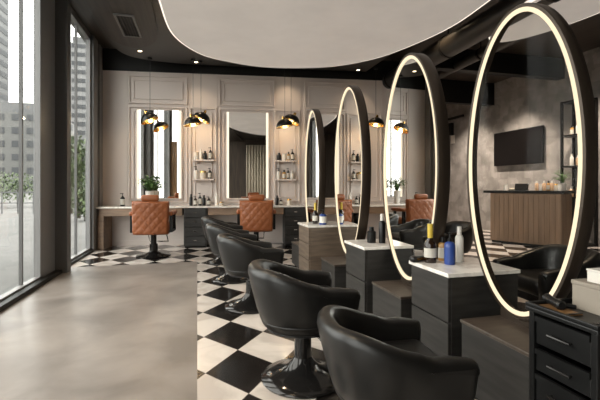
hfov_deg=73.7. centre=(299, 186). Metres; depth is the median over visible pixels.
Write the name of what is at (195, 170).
bottle
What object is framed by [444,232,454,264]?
bottle
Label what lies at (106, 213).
desk
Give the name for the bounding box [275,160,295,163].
wall shelf
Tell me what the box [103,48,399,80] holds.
trim
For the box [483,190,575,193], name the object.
countertop
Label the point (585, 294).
storage box
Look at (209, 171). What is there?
bottle
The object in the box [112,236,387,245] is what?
baseboard
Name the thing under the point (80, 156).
tree
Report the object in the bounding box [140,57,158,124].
pendant lamp
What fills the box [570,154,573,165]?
bottle
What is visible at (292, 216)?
drawer unit
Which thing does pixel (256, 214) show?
barber chair
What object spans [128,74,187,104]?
trim
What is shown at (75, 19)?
window
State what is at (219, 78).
trim
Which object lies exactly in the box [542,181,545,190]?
bottle
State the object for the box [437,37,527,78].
ventilation duct
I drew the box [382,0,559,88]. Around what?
ventilation duct
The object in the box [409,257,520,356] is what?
base cabinet
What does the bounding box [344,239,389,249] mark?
countertop
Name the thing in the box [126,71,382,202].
trim
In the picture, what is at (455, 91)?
beam
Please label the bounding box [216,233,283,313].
salon chair
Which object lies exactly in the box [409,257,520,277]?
countertop
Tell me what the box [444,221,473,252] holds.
salon chair
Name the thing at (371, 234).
bottle
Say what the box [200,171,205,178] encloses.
jar
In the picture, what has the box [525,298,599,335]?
tray
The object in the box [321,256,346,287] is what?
plinth
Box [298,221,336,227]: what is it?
countertop
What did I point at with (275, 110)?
trim
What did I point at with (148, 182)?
potted plant
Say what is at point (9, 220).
pavement
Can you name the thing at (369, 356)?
salon chair
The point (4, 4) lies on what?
office tower
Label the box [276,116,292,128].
pendant lamp
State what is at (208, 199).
bottle
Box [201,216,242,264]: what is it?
salon chair
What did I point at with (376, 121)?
pendant lamp
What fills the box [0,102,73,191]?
apartment block
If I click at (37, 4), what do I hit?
window
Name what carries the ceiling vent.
in the ceiling at (166, 48)
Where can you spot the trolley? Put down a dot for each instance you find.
(564, 349)
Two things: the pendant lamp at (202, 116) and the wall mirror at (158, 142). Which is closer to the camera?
the pendant lamp at (202, 116)
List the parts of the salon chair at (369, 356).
seat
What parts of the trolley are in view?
handle, handle, handle, drawer, drawer, drawer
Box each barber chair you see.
[129,195,176,258]
[236,194,275,240]
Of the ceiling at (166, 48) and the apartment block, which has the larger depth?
the apartment block
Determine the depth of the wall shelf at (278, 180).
7.97 m
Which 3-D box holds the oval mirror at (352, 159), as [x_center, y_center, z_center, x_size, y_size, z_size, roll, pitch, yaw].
[0.546,-0.155,4.289,0.090,1.854,0.924,0,0,-12]
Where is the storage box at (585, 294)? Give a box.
[571,278,599,315]
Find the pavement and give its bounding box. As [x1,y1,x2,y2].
[0,193,84,294]
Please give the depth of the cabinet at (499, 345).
1.96 m
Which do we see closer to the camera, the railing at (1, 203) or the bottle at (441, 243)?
the bottle at (441, 243)
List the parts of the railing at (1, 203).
post, rail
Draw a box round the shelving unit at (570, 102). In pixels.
[560,97,597,246]
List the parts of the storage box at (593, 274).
lid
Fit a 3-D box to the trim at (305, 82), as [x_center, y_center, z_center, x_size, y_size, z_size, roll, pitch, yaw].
[0.633,-1.875,8.183,1.100,0.550,0.035,0,0,-8]
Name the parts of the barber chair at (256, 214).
arm frame, backrest, arm frame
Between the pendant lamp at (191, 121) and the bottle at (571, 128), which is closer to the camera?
the pendant lamp at (191, 121)
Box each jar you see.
[194,152,198,158]
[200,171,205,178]
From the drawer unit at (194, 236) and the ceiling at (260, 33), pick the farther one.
the drawer unit at (194, 236)
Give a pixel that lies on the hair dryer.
(558, 304)
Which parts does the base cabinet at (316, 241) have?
drawer, drawer, drawer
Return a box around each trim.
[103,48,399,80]
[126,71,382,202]
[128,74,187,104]
[128,106,187,202]
[190,107,216,201]
[219,78,274,106]
[219,108,274,201]
[275,110,299,201]
[304,81,356,108]
[304,110,337,201]
[367,112,381,200]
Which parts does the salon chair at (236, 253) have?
post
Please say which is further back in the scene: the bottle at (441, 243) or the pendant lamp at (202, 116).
the pendant lamp at (202, 116)
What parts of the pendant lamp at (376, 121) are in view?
lamp shade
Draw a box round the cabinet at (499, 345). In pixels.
[460,315,528,399]
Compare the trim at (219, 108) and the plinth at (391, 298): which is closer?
the plinth at (391, 298)
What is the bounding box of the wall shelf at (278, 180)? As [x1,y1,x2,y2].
[275,179,295,182]
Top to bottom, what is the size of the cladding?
3.750 m
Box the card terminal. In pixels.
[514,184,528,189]
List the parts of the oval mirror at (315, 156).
mirror pane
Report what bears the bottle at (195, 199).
on the desk at (106, 213)
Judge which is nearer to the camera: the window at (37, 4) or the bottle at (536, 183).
the window at (37, 4)
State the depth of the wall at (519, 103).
9.44 m
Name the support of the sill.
on the floor
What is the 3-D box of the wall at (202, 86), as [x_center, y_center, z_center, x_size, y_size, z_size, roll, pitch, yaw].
[-0.820,-0.550,8.072,6.250,3.340,0.140,0,0,-8]
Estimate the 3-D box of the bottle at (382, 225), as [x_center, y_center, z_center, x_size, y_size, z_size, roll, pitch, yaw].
[0.734,0.370,3.575,0.060,0.260,0.059,0,0,-14]
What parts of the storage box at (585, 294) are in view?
lid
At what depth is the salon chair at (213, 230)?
4.63 m
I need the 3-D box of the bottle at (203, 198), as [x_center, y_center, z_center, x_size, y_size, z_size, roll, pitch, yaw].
[-1.839,0.255,7.659,0.064,0.200,0.063,0,0,-8]
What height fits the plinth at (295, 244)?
0.338 m
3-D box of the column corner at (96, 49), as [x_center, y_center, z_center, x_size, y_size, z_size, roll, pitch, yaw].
[-3.734,-0.755,7.327,0.110,3.750,0.850,0,0,-14]
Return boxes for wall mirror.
[136,108,181,199]
[226,111,268,198]
[308,113,337,198]
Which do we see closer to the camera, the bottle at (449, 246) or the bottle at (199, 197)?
the bottle at (449, 246)
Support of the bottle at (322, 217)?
on the countertop
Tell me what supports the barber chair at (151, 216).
on the floor tiles
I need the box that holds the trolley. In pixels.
[525,298,599,399]
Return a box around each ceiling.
[71,0,599,82]
[84,0,392,71]
[158,0,489,67]
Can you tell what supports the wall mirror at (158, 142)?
attached to the wall at (202, 86)
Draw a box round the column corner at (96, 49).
[91,35,102,251]
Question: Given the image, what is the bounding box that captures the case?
[410,255,423,262]
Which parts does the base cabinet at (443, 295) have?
drawer, drawer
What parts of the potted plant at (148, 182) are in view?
pot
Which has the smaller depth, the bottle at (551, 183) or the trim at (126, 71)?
the bottle at (551, 183)
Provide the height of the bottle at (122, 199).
0.240 m
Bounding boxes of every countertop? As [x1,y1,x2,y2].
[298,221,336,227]
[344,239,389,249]
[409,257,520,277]
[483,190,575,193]
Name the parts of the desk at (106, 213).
leg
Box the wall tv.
[494,125,543,165]
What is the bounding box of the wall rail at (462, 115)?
[448,114,463,120]
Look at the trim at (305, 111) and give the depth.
8.10 m
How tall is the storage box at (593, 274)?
0.053 m
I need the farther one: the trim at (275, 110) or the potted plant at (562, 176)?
the trim at (275, 110)
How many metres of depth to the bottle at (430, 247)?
2.63 m
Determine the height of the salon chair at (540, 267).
0.678 m
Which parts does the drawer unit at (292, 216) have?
drawer, drawer, drawer, drawer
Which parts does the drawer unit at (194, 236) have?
drawer, drawer, drawer, drawer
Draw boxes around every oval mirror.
[305,109,325,221]
[334,85,370,256]
[382,53,449,286]
[467,2,598,327]
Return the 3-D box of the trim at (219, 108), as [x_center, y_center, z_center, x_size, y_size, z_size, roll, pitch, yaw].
[-1.051,-0.625,7.952,1.100,1.850,0.034,0,0,-8]
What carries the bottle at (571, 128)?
on the shelving unit at (570, 102)
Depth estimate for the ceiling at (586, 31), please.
7.23 m
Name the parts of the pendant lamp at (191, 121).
lamp shade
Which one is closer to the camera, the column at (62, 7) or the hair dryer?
the hair dryer
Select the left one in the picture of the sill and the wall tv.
the sill
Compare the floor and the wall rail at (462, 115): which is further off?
the wall rail at (462, 115)
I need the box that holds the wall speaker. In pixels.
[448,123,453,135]
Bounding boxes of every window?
[0,0,42,301]
[71,7,90,260]
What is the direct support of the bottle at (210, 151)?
on the wall shelf at (196, 160)
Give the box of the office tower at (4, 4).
[0,0,8,101]
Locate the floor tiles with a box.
[71,229,599,399]
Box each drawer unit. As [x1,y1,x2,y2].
[184,208,208,247]
[283,207,305,245]
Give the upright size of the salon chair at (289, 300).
0.678 m
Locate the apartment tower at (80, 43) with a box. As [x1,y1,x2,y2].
[71,36,84,183]
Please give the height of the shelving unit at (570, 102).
2.800 m
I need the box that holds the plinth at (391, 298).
[372,280,413,318]
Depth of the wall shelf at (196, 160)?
7.70 m
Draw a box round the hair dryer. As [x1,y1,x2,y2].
[542,293,576,309]
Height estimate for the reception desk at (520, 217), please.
1.050 m
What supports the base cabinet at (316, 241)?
on the floor tiles
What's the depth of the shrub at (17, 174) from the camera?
22.61 m
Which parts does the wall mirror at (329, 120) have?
mirror pane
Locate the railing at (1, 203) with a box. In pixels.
[0,192,32,213]
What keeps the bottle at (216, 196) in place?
on the desk at (106, 213)
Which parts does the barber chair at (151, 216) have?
arm frame, backrest, post, arm frame, armrest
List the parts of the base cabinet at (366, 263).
drawer, drawer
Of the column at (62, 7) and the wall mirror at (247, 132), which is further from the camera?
the wall mirror at (247, 132)
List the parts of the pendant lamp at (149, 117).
lamp shade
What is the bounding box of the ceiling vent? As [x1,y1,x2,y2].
[113,13,141,37]
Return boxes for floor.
[0,262,196,399]
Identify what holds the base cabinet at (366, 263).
on the floor tiles
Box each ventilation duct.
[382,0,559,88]
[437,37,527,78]
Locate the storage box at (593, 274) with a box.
[586,268,599,283]
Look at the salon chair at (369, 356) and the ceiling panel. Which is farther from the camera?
the ceiling panel
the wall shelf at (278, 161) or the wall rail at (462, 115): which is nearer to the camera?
the wall shelf at (278, 161)
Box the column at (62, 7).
[55,0,70,272]
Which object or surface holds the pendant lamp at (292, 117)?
hanging from the ceiling at (166, 48)
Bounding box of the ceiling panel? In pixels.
[489,0,599,41]
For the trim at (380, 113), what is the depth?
8.31 m
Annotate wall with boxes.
[103,70,389,240]
[446,47,599,246]
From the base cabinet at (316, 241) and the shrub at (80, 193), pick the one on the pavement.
the shrub at (80, 193)
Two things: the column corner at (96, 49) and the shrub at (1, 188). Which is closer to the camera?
the column corner at (96, 49)
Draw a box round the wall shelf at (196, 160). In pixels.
[192,159,214,163]
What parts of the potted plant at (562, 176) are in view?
pot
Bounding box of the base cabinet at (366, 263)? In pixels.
[344,239,400,313]
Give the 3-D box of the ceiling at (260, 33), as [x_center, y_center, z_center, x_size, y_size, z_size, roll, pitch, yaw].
[0.478,-2.180,3.582,3.564,0.300,6.745,0,0,-14]
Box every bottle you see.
[120,193,124,205]
[189,194,192,205]
[193,196,196,205]
[194,166,197,178]
[198,193,201,205]
[202,195,205,205]
[207,197,210,205]
[208,147,211,159]
[208,168,211,178]
[215,192,218,205]
[275,195,278,204]
[282,170,285,178]
[312,203,317,223]
[319,210,326,224]
[367,227,375,242]
[379,214,385,242]
[424,224,436,262]
[438,237,444,260]
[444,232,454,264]
[455,226,463,261]
[535,181,538,190]
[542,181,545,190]
[550,181,553,190]
[570,125,573,133]
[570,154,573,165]
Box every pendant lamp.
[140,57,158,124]
[184,58,201,126]
[193,61,209,123]
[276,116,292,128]
[284,112,299,125]
[369,67,384,126]
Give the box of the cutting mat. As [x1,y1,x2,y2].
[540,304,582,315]
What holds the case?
on the countertop
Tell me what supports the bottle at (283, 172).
on the wall shelf at (278, 180)
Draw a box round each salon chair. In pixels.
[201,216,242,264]
[205,223,256,283]
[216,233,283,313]
[248,259,359,398]
[317,305,479,399]
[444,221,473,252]
[492,244,599,300]
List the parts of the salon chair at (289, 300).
post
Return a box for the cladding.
[43,0,54,276]
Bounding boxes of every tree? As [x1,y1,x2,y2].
[71,135,84,217]
[71,165,84,213]
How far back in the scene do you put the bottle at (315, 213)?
4.95 m
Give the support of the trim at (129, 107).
attached to the wall at (202, 86)
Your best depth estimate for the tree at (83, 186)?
17.57 m
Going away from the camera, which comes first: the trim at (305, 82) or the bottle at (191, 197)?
the bottle at (191, 197)
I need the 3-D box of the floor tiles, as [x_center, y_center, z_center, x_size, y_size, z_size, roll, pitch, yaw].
[1.985,1.170,4.433,9.950,0.100,15.600,0,0,-14]
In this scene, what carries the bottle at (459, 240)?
on the countertop
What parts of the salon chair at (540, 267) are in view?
seat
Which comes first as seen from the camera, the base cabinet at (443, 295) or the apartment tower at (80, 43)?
the base cabinet at (443, 295)
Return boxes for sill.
[0,249,93,311]
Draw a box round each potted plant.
[138,175,160,194]
[550,170,573,190]
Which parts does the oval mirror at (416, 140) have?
mirror pane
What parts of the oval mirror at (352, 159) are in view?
mirror pane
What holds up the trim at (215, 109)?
attached to the wall at (202, 86)
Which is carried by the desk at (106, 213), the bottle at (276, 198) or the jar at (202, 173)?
the bottle at (276, 198)
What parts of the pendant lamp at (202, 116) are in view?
lamp shade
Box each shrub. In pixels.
[0,171,23,198]
[0,172,32,202]
[71,189,84,220]
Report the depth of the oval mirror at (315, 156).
5.48 m
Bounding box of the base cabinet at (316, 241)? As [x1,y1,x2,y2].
[298,221,344,270]
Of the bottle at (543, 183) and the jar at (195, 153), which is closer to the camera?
the bottle at (543, 183)
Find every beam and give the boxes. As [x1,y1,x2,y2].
[435,49,564,80]
[440,79,493,105]
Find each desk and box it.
[96,204,383,249]
[483,190,575,246]
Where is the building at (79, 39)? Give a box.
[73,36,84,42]
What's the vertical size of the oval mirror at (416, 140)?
1.774 m

